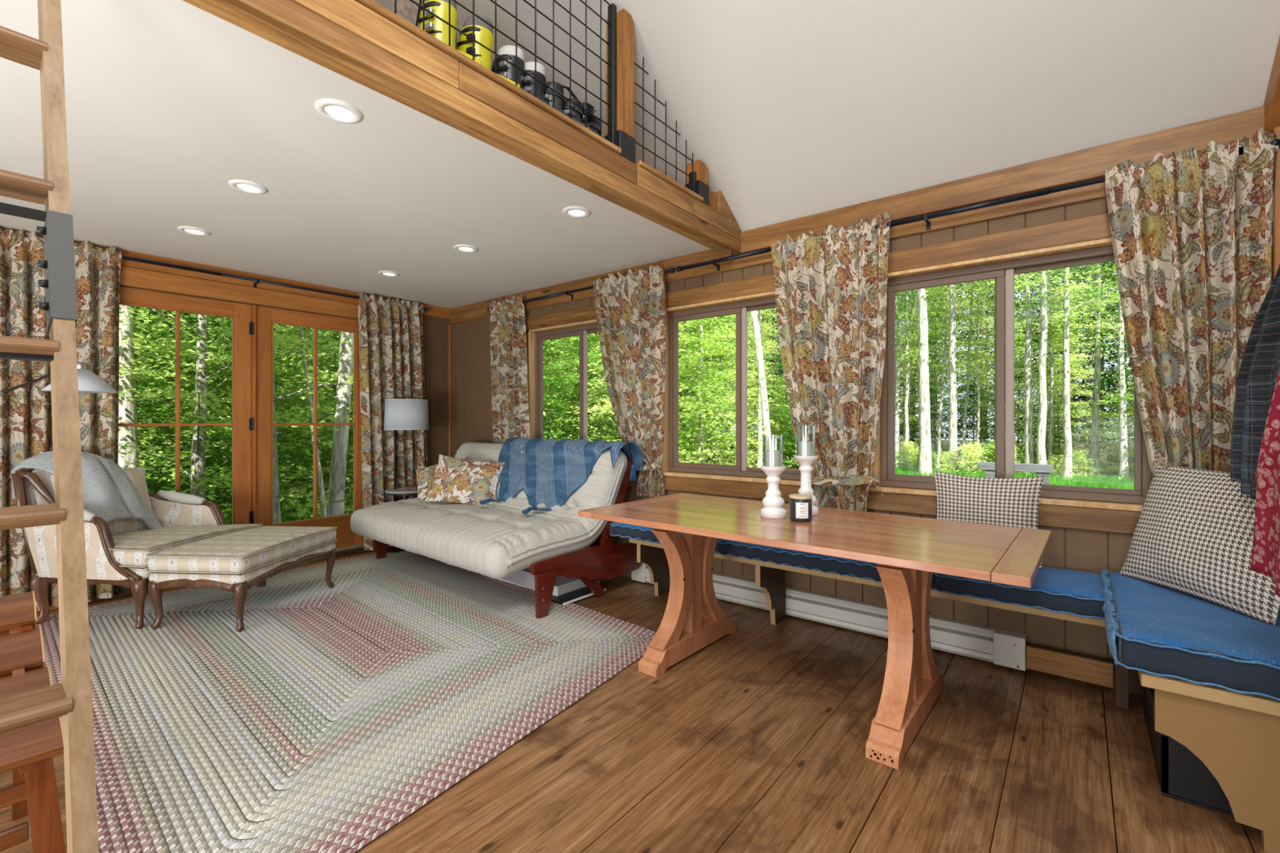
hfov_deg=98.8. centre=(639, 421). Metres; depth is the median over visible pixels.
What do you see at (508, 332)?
floral curtain
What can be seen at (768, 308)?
evergreen tree
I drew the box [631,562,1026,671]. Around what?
baseboard heater
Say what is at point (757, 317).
evergreen tree
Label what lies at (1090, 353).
tree
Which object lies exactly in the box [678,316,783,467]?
tree
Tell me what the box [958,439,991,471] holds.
bush
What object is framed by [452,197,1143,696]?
wall
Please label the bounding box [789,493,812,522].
candle jar
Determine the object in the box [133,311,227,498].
tree
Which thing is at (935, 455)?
bush
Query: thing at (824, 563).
bench cushion
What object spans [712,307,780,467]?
tree
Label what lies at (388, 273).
recessed light
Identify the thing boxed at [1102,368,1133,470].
tree
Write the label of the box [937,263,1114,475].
tree
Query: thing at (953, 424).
tree
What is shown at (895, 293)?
evergreen tree
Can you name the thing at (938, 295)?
tree
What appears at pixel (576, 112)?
boot
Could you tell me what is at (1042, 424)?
tree
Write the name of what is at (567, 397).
tree
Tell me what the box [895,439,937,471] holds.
bush
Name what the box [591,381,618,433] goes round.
tree
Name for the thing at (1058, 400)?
tree
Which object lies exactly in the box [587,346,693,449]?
tree
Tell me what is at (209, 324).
tree
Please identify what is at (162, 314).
evergreen tree
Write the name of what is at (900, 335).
tree
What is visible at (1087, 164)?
trim
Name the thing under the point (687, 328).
tree
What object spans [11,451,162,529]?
throw
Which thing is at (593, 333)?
evergreen tree
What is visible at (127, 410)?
tree
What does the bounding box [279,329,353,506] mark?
tree
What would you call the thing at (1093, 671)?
baseboard
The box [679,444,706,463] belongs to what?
bush
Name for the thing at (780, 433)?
tree
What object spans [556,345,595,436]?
tree
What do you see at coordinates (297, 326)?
tree
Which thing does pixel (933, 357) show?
tree
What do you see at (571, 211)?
recessed light
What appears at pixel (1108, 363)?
tree
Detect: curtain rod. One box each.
[121,255,427,311]
[487,267,675,311]
[676,223,879,271]
[886,138,1279,230]
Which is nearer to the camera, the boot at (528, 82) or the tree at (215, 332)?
the boot at (528, 82)
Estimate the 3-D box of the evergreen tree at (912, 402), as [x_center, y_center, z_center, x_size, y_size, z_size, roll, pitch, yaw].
[16.536,-6.421,32.397,7.548,16.322,7.835,0,0,-29]
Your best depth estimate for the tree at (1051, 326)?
17.83 m
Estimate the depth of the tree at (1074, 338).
20.80 m
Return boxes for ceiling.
[0,0,710,308]
[373,0,1279,231]
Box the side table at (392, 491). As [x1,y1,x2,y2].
[385,487,417,553]
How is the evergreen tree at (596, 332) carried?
on the ground at (1082, 446)
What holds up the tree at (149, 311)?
on the ground at (1082, 446)
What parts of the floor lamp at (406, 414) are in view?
lamp shade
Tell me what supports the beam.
attached to the wall
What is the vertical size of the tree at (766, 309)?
16.438 m
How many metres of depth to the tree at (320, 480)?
7.69 m
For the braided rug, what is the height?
0.006 m
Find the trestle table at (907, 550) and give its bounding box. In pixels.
[577,493,1051,769]
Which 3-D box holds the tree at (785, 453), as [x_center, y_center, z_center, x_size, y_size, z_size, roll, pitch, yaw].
[6.555,0.026,22.840,2.847,3.441,3.310,0,0,-1]
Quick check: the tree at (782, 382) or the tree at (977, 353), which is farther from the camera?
the tree at (782, 382)
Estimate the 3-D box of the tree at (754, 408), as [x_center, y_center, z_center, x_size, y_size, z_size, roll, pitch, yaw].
[4.840,0.142,23.273,3.086,3.209,2.655,0,0,-19]
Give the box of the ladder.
[0,0,98,852]
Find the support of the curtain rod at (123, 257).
attached to the wall at (435, 330)
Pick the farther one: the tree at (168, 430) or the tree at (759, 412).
the tree at (759, 412)
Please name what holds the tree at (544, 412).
on the ground at (1082, 446)
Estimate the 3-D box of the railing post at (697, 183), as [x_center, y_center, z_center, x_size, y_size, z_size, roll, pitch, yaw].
[0.332,-1.407,3.257,0.102,0.243,0.137,0,0,39]
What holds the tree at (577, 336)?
on the ground at (1082, 446)
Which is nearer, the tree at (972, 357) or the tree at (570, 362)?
the tree at (570, 362)
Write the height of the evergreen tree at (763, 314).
15.059 m
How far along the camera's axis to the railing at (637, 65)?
2.92 m
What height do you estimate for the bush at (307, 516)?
0.966 m
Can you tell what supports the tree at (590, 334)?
on the ground at (1082, 446)
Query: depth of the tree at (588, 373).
18.39 m
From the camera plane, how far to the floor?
1.88 m
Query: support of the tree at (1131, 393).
on the ground at (1082, 446)
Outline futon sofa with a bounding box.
[350,442,641,618]
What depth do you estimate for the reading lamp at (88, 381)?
3.17 m
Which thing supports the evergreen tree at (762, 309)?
on the ground at (1082, 446)
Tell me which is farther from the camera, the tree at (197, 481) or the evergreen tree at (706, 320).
the evergreen tree at (706, 320)
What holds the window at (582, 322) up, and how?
in the wall at (1068, 548)
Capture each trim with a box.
[0,227,452,551]
[88,304,372,603]
[449,106,1264,324]
[1262,35,1279,282]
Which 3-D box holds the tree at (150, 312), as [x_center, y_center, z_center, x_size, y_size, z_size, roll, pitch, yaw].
[-17.662,-5.594,17.942,9.606,17.298,9.131,0,0,-4]
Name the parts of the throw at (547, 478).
cord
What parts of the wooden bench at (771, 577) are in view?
leg, leg, leg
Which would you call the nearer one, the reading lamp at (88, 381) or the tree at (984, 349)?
the reading lamp at (88, 381)
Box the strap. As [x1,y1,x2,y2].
[562,84,595,119]
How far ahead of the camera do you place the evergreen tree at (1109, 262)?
28.96 m
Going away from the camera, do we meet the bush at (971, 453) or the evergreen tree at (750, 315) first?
the bush at (971, 453)
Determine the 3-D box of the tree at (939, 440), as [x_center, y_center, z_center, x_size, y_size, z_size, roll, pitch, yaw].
[10.708,-3.099,19.411,2.948,9.670,3.851,0,0,-24]
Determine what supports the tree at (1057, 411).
on the ground at (1082, 446)
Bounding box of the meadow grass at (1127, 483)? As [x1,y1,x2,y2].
[895,463,1152,489]
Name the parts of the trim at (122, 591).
post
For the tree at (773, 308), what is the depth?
30.11 m
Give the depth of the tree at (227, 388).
8.01 m
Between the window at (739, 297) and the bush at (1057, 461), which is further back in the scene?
the bush at (1057, 461)
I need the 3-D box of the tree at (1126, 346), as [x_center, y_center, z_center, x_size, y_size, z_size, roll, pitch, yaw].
[14.606,-1.381,14.252,4.539,6.233,4.557,0,0,-16]
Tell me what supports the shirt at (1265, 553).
hanging from the peg rail
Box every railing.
[394,0,609,136]
[634,57,693,186]
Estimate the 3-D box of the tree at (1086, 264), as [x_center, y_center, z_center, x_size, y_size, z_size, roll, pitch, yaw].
[17.801,-6.947,26.182,9.665,17.404,9.187,0,0,-11]
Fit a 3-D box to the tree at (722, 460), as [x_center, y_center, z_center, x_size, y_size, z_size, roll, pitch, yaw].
[2.298,-0.955,16.242,3.918,5.381,3.933,0,0,12]
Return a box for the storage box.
[496,568,599,596]
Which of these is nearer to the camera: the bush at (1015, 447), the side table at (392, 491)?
the side table at (392, 491)
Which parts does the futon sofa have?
leg, rail, leg, leg, post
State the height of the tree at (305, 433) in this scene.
8.431 m
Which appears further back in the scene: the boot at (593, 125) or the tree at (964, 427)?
the tree at (964, 427)
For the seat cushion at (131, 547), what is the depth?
3.41 m
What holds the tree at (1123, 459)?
on the ground at (1082, 446)
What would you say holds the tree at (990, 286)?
on the ground at (1082, 446)
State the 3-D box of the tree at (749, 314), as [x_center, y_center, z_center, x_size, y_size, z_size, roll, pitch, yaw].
[3.983,-6.497,33.516,8.711,16.501,9.164,0,0,-44]
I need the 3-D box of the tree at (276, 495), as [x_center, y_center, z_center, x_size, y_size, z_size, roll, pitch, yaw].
[-4.586,-3.598,6.599,6.242,11.241,5.934,0,0,31]
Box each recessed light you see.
[177,226,210,235]
[228,179,267,194]
[315,98,362,124]
[377,271,399,276]
[453,244,478,252]
[562,206,591,217]
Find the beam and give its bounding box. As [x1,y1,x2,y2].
[182,0,742,254]
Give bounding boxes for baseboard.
[35,546,394,612]
[1026,644,1113,688]
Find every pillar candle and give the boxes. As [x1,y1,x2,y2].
[764,450,781,466]
[798,440,813,456]
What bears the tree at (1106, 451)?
on the ground at (1082, 446)
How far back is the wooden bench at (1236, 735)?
1.57 m
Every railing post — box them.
[604,3,635,163]
[684,159,709,206]
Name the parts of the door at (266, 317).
rail, rail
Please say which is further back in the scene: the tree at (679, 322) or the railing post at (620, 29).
the tree at (679, 322)
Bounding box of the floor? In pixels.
[0,550,1267,852]
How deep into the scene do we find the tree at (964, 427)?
19.88 m
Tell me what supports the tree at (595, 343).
on the ground at (1082, 446)
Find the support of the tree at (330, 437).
on the ground at (1082, 446)
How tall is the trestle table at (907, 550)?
0.750 m
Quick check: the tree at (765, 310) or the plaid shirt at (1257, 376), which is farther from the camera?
the tree at (765, 310)
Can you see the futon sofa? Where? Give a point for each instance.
(494, 540)
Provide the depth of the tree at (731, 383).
30.32 m
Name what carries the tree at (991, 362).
on the ground at (1082, 446)
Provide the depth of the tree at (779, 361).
33.04 m
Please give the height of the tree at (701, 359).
12.356 m
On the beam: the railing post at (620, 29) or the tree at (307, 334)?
the railing post at (620, 29)
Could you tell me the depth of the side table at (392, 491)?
4.94 m
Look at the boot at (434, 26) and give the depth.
2.12 m
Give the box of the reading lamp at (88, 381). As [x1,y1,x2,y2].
[0,362,118,395]
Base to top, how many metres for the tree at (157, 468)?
4.119 m
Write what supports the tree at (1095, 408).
on the ground at (1082, 446)
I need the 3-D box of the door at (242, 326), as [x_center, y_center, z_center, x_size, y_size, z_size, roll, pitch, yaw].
[-3.376,0.110,4.021,0.062,2.080,0.923,0,0,39]
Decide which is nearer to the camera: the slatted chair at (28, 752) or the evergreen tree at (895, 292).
the slatted chair at (28, 752)
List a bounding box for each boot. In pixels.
[417,0,481,64]
[457,14,519,87]
[491,44,550,106]
[522,61,572,119]
[543,81,587,128]
[562,97,608,140]
[581,116,599,134]
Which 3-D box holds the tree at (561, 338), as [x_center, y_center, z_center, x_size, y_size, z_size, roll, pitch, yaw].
[-3.707,-1.546,22.425,4.799,6.565,4.780,0,0,32]
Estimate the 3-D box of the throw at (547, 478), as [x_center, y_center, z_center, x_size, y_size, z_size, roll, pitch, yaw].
[-0.705,0.386,4.138,1.380,0.505,0.690,0,0,41]
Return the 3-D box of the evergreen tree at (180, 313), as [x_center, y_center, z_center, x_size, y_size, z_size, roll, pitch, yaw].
[-13.212,-5.052,17.899,7.351,15.314,7.082,0,0,34]
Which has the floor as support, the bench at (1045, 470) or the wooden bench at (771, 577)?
the wooden bench at (771, 577)
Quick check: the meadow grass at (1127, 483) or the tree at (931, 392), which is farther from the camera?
the tree at (931, 392)
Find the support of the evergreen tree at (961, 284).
on the ground at (1082, 446)
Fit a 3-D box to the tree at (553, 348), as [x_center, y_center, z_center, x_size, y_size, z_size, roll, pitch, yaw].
[-2.086,-0.610,13.344,3.559,4.888,3.573,0,0,11]
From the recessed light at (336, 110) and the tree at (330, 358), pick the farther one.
the tree at (330, 358)
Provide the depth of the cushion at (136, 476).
3.61 m
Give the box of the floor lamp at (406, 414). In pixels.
[383,396,429,552]
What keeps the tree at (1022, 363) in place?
on the ground at (1082, 446)
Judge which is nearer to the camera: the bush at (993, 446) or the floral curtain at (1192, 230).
the floral curtain at (1192, 230)
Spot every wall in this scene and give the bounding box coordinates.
[120,284,449,466]
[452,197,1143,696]
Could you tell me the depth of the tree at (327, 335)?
13.00 m
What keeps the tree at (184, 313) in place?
on the ground at (1082, 446)
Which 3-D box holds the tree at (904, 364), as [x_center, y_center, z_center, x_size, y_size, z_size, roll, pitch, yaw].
[12.858,-5.361,26.571,8.794,14.194,8.041,0,0,-2]
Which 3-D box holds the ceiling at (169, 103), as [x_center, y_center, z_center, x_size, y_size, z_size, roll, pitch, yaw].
[-2.747,-1.194,2.193,3.230,0.032,6.500,0,0,39]
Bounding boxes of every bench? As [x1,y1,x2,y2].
[629,538,1128,710]
[977,462,1053,484]
[1137,670,1279,852]
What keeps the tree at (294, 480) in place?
on the ground at (1082, 446)
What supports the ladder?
on the floor
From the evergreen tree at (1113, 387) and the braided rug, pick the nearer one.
the braided rug
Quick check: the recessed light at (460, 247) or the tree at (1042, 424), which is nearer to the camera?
the recessed light at (460, 247)
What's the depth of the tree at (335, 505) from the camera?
7.06 m
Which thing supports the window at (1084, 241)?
in the wall at (1068, 548)
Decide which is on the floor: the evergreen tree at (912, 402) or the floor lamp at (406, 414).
the floor lamp at (406, 414)
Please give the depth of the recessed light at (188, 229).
3.37 m
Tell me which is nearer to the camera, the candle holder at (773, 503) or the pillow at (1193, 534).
the pillow at (1193, 534)
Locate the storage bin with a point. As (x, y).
(1182, 775)
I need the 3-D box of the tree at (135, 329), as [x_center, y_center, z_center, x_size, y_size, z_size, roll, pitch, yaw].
[-9.094,-0.937,9.171,5.478,7.494,5.457,0,0,-4]
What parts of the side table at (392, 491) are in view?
leg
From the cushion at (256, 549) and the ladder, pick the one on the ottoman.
the cushion at (256, 549)
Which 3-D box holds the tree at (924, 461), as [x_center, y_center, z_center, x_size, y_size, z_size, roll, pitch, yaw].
[9.170,-6.987,17.291,6.584,17.443,6.425,0,0,-25]
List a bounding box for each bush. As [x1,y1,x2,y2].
[290,505,327,521]
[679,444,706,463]
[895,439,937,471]
[895,450,912,469]
[902,444,945,472]
[933,448,977,472]
[942,442,993,474]
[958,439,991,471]
[970,439,1032,475]
[979,439,1032,473]
[1046,453,1086,479]
[1053,448,1108,478]
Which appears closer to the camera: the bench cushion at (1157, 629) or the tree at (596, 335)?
the bench cushion at (1157, 629)
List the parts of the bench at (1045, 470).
block leg, block leg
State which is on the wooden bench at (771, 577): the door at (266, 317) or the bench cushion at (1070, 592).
the bench cushion at (1070, 592)
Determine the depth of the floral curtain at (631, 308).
4.05 m
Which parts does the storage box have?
lid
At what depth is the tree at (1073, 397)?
26.73 m
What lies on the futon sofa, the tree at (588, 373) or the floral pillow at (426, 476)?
the floral pillow at (426, 476)
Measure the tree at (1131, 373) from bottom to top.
4.097 m
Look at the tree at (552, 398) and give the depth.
13.98 m
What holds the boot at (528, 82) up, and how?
on the floor
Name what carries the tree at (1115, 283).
on the ground at (1082, 446)
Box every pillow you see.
[415,455,465,499]
[424,454,504,505]
[933,471,1044,569]
[1120,464,1279,626]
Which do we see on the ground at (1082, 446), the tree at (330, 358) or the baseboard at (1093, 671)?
the tree at (330, 358)
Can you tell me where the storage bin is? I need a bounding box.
[1143,686,1234,817]
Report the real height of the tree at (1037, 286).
14.905 m
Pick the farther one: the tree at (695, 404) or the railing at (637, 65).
the tree at (695, 404)
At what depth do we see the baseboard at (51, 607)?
3.50 m
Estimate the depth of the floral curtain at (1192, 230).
2.25 m
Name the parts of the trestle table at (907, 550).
curved leg, post, curved leg, curved leg, post, curved leg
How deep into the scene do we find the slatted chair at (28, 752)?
1.39 m
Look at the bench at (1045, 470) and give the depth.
13.28 m
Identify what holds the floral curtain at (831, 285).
hanging from the curtain rod at (679, 268)
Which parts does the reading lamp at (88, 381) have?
arm, lamp shade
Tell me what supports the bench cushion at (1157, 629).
on the wooden bench at (1236, 735)
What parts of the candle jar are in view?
lid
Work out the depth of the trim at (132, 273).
4.30 m
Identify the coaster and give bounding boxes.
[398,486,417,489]
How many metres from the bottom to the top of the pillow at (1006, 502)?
0.415 m
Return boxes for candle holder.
[760,435,786,519]
[793,440,818,515]
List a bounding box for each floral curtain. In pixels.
[0,228,121,610]
[356,292,427,550]
[488,294,529,443]
[593,264,666,497]
[770,212,890,511]
[1103,127,1278,509]
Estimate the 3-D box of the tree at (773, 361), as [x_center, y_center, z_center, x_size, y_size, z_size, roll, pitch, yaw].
[7.501,-4.833,30.715,8.140,13.139,7.443,0,0,-31]
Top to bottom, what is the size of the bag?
0.939 m
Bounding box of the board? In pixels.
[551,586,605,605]
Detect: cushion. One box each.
[48,466,152,535]
[111,524,261,566]
[146,526,336,572]
[609,521,937,589]
[933,565,1105,619]
[1100,568,1279,701]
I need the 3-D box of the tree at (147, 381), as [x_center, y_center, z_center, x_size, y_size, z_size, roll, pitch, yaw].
[-7.244,-0.465,6.284,4.647,5.617,5.402,0,0,14]
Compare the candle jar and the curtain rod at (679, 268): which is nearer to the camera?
the candle jar
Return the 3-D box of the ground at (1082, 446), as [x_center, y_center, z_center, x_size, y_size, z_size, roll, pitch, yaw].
[-2.365,2.415,21.081,90.000,1.390,90.000,0,0,39]
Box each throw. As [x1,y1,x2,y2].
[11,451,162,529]
[479,437,643,515]
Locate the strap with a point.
(590, 108)
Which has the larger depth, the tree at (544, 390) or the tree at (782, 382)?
the tree at (782, 382)
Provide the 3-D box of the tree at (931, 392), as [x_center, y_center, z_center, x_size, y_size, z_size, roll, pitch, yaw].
[12.823,-0.104,24.390,2.676,3.675,2.687,0,0,-37]
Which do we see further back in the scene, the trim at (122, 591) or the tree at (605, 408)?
the tree at (605, 408)
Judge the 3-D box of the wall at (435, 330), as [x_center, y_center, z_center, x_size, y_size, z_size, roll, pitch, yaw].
[-4.034,-1.030,3.272,0.152,4.860,6.680,0,0,39]
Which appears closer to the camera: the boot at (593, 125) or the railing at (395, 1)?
the railing at (395, 1)
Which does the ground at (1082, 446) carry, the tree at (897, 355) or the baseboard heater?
the tree at (897, 355)
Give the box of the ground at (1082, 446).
[139,434,1133,522]
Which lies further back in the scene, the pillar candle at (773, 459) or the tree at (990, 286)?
the tree at (990, 286)
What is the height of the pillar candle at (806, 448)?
0.076 m
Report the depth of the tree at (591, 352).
22.65 m
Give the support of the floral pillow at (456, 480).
on the futon sofa
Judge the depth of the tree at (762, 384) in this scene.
16.00 m
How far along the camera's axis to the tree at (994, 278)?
19.03 m
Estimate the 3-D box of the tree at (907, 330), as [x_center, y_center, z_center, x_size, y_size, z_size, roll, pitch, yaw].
[9.108,-3.509,19.140,3.017,10.485,4.215,0,0,-10]
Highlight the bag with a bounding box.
[391,0,422,27]
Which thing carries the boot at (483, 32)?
on the floor
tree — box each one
[118,304,139,469]
[118,306,353,500]
[119,311,547,524]
[131,306,352,523]
[132,308,320,514]
[133,306,286,518]
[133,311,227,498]
[133,312,337,506]
[133,312,353,524]
[135,375,186,484]
[136,311,191,413]
[136,312,331,471]
[136,334,313,524]
[137,311,231,391]
[137,311,353,522]
[137,314,217,490]
[137,315,307,486]
[141,312,305,515]
[156,324,352,497]
[190,327,353,519]
[208,326,353,518]
[208,344,353,524]
[213,329,353,511]
[221,323,352,517]
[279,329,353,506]
[280,333,352,487]
[280,334,353,511]
[282,404,572,492]
[326,331,353,516]
[542,333,600,437]
[542,333,620,440]
[542,333,684,448]
[542,335,613,442]
[542,337,611,439]
[542,337,618,441]
[542,339,592,440]
[542,351,592,435]
[542,356,577,438]
[545,336,602,439]
[546,333,610,439]
[547,328,719,463]
[548,357,615,439]
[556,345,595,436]
[556,349,616,442]
[568,332,611,432]
[569,331,724,442]
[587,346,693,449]
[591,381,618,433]
[593,394,620,441]
[606,331,728,461]
[678,309,781,455]
[678,311,789,467]
[678,314,783,465]
[678,315,735,453]
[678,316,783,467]
[678,320,726,442]
[678,321,710,413]
[680,310,764,463]
[680,312,762,462]
[680,314,777,449]
[683,315,768,443]
[685,309,785,451]
[706,307,783,441]
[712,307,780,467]
[717,317,768,433]
[721,310,777,448]
[724,323,789,457]
[726,387,785,462]
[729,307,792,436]
[732,308,783,449]
[733,309,792,442]
[734,308,786,434]
[746,314,777,431]
[750,310,773,452]
[750,315,798,466]
[754,386,798,460]
[764,381,794,455]
[770,387,798,462]
[895,279,1040,471]
[895,282,1021,451]
[895,284,1017,444]
[895,285,1005,471]
[895,287,965,470]
[895,288,960,466]
[895,288,994,453]
[895,289,966,450]
[895,292,948,435]
[895,293,937,440]
[898,285,1020,463]
[898,332,957,463]
[898,335,932,449]
[899,274,1083,458]
[903,377,966,460]
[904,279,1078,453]
[916,264,1106,380]
[916,288,932,475]
[925,279,1016,466]
[929,280,1050,465]
[931,351,1021,466]
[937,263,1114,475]
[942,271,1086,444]
[943,261,1115,464]
[959,328,1061,463]
[968,264,1120,480]
[968,333,1062,462]
[987,263,1117,474]
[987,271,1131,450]
[989,284,1128,462]
[993,278,1017,462]
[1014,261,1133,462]
[1014,262,1119,476]
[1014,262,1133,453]
[1014,358,1088,467]
[1016,261,1133,460]
[1016,311,1132,468]
[1034,262,1133,441]
[1058,325,1133,475]
[1064,265,1128,479]
[1071,339,1152,479]
[1076,393,1133,466]
[1077,263,1133,387]
[1080,275,1133,443]
[1084,324,1133,425]
[1084,360,1133,473]
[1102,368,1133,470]
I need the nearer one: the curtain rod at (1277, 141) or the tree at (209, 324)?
the curtain rod at (1277, 141)
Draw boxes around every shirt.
[1230,263,1279,499]
[1249,368,1279,595]
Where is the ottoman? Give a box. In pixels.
[146,525,337,631]
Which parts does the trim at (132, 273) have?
head casing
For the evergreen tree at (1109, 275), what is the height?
17.724 m
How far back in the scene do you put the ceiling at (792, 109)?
2.58 m
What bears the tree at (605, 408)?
on the ground at (1082, 446)
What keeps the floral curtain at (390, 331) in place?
hanging from the curtain rod at (123, 257)
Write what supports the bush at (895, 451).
on the ground at (1082, 446)
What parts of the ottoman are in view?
leg, apron rail, leg, leg, apron rail, leg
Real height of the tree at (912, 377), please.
5.421 m
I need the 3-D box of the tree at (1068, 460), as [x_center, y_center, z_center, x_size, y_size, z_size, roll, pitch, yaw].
[11.943,-5.188,15.711,5.566,13.847,3.984,0,0,-3]
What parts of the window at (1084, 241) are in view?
sash, head casing, apron casing, sash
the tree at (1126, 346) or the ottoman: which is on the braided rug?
the ottoman
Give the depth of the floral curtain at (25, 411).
3.40 m
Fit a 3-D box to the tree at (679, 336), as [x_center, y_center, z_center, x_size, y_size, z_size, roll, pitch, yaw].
[1.293,-0.872,21.718,5.054,5.255,4.348,0,0,-20]
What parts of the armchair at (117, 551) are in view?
crest rail, panel, leg, arm rail, panel, rail, leg, seat, arm rail, panel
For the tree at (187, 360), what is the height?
4.213 m
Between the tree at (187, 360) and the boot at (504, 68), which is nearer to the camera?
the boot at (504, 68)
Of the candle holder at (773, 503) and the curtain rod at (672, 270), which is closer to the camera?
the candle holder at (773, 503)
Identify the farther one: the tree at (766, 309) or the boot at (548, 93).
the tree at (766, 309)
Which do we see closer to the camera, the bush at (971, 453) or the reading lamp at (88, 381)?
the reading lamp at (88, 381)
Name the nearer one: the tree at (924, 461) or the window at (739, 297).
the window at (739, 297)
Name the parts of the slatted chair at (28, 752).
seat rail, leg, leg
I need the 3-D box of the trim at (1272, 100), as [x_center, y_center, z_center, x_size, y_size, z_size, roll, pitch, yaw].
[1.597,-0.970,1.047,0.050,4.340,2.830,0,0,39]
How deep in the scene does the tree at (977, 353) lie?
18.69 m
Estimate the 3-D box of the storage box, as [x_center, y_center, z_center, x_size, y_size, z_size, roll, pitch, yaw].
[-0.737,1.149,4.126,0.820,0.074,0.450,0,0,39]
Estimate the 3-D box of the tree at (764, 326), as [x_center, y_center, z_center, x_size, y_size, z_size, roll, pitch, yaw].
[5.719,-1.334,25.522,4.682,6.560,4.121,0,0,-16]
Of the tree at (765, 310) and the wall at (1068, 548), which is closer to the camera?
the wall at (1068, 548)
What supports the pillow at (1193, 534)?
on the bench cushion at (1157, 629)
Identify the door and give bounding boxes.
[117,285,253,586]
[256,305,363,548]
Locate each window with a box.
[524,305,632,486]
[661,273,800,501]
[866,213,1153,534]
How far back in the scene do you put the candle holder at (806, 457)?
2.64 m
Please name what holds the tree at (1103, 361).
on the ground at (1082, 446)
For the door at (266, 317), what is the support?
in the wall at (435, 330)
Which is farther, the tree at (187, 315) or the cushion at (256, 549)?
the tree at (187, 315)
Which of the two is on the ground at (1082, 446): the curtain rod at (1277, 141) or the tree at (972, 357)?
the tree at (972, 357)
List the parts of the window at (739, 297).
sash, head casing, apron casing, sash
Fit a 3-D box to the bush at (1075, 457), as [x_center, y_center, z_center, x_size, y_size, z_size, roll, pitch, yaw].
[13.251,1.262,16.546,1.304,0.951,1.689,0,0,-33]
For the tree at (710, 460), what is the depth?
21.00 m
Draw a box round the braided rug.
[36,550,656,852]
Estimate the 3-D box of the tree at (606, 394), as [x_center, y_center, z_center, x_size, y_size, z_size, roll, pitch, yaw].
[-0.374,-0.150,17.705,3.143,3.799,3.654,0,0,-17]
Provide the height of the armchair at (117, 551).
0.993 m
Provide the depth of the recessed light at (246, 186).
2.74 m
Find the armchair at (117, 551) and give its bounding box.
[10,466,262,629]
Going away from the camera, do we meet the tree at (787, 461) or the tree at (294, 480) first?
the tree at (294, 480)
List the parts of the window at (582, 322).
sash, head casing, frame, sash, apron casing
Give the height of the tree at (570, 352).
5.521 m
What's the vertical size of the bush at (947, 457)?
0.853 m
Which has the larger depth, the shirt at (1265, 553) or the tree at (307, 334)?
the tree at (307, 334)
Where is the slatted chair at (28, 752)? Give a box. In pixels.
[0,591,66,852]

